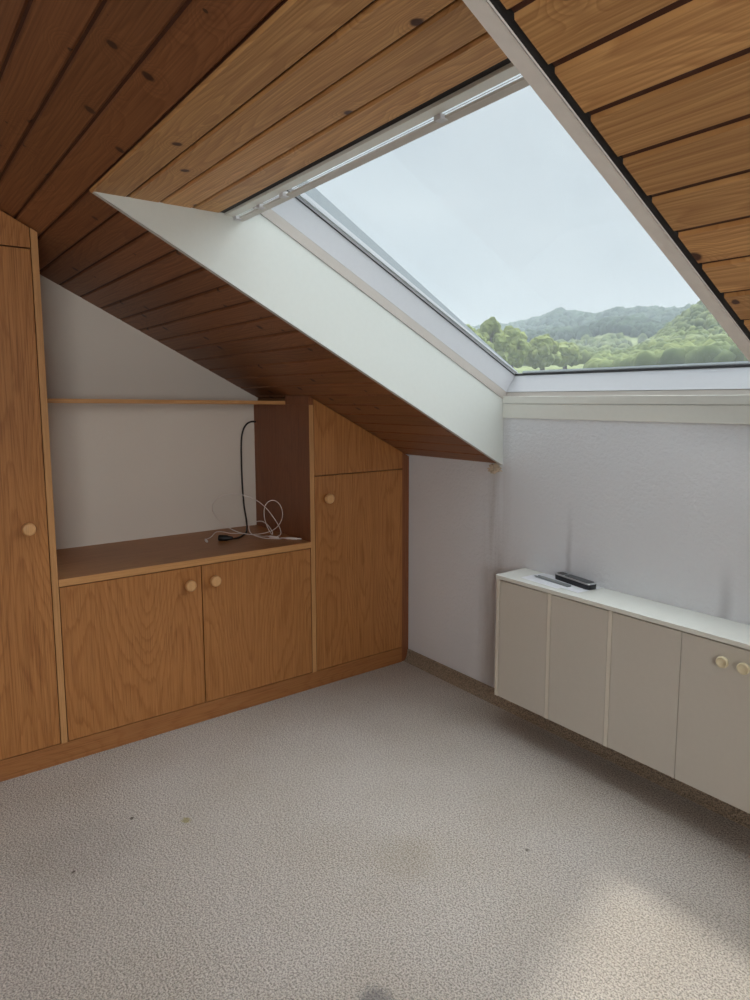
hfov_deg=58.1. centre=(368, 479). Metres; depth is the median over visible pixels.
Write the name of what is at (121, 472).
wall
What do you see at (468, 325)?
broadleaf tree
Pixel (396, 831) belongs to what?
floor
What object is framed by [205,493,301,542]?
charging cable
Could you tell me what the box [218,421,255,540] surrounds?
power cable
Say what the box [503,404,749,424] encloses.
trim
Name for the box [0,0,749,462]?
ceiling
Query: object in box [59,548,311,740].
base cabinet
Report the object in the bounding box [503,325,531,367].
broadleaf tree
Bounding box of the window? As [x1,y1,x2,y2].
[225,62,749,404]
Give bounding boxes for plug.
[218,535,232,540]
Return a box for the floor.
[0,661,749,999]
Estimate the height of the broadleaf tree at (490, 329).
19.441 m
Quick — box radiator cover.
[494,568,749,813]
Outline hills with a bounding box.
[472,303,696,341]
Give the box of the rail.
[233,75,528,221]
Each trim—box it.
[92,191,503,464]
[221,58,510,212]
[462,0,749,361]
[489,0,749,339]
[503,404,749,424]
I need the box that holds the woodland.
[523,300,747,367]
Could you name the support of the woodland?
on the hillside
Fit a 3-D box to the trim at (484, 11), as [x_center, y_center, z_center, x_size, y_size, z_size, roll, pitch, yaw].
[0.695,-0.319,1.300,1.636,0.888,0.028,-5,8,-36]
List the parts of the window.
rail, frame, sash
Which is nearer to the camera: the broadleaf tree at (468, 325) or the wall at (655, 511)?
the wall at (655, 511)
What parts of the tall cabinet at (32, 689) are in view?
door, knob, panel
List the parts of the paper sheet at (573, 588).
metal strip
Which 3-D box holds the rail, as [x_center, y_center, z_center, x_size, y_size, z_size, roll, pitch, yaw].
[-0.015,-0.739,1.554,0.034,0.012,1.299,-5,8,-36]
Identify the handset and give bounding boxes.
[555,572,596,589]
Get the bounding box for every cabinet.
[0,210,67,759]
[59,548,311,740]
[254,396,408,671]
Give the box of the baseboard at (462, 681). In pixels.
[404,649,749,828]
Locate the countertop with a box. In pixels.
[56,525,310,586]
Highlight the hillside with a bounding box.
[514,329,705,372]
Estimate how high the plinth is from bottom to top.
0.078 m
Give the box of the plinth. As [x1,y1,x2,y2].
[0,647,401,781]
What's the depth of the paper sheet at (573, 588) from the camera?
2.54 m
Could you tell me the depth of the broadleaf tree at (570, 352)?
248.96 m
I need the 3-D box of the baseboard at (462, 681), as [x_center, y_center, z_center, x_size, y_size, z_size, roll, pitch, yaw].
[1.561,1.125,1.657,0.033,0.060,4.605,-5,8,-36]
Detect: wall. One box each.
[40,275,256,549]
[406,404,749,687]
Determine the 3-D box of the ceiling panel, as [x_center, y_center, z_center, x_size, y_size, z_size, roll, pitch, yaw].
[-0.208,-0.747,1.410,0.386,0.030,1.341,-5,8,-36]
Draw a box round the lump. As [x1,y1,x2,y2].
[488,463,501,473]
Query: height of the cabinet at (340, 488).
1.364 m
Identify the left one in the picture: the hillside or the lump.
the lump
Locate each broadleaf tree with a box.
[465,324,475,332]
[475,317,510,361]
[476,333,494,350]
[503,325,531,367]
[525,334,562,369]
[556,342,582,368]
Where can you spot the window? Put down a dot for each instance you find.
(302, 212)
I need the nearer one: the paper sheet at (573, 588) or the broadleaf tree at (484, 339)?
the paper sheet at (573, 588)
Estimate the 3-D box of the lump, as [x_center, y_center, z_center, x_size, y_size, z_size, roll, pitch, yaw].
[0.546,-0.047,2.918,0.031,0.049,0.089,-5,8,-36]
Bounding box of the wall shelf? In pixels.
[47,398,284,403]
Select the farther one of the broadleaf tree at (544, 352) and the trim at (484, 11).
the broadleaf tree at (544, 352)
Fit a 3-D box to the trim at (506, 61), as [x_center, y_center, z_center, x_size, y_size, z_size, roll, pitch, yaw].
[-0.057,-0.766,1.521,0.015,0.038,1.302,-5,8,-36]
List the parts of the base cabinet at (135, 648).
door, knob, knob, door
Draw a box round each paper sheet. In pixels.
[521,573,559,588]
[534,575,598,592]
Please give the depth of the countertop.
2.89 m
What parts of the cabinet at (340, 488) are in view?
panel, knob, door, door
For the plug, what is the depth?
3.10 m
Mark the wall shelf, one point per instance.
(49, 400)
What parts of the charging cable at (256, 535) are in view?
cord, cord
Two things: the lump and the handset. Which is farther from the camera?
the lump

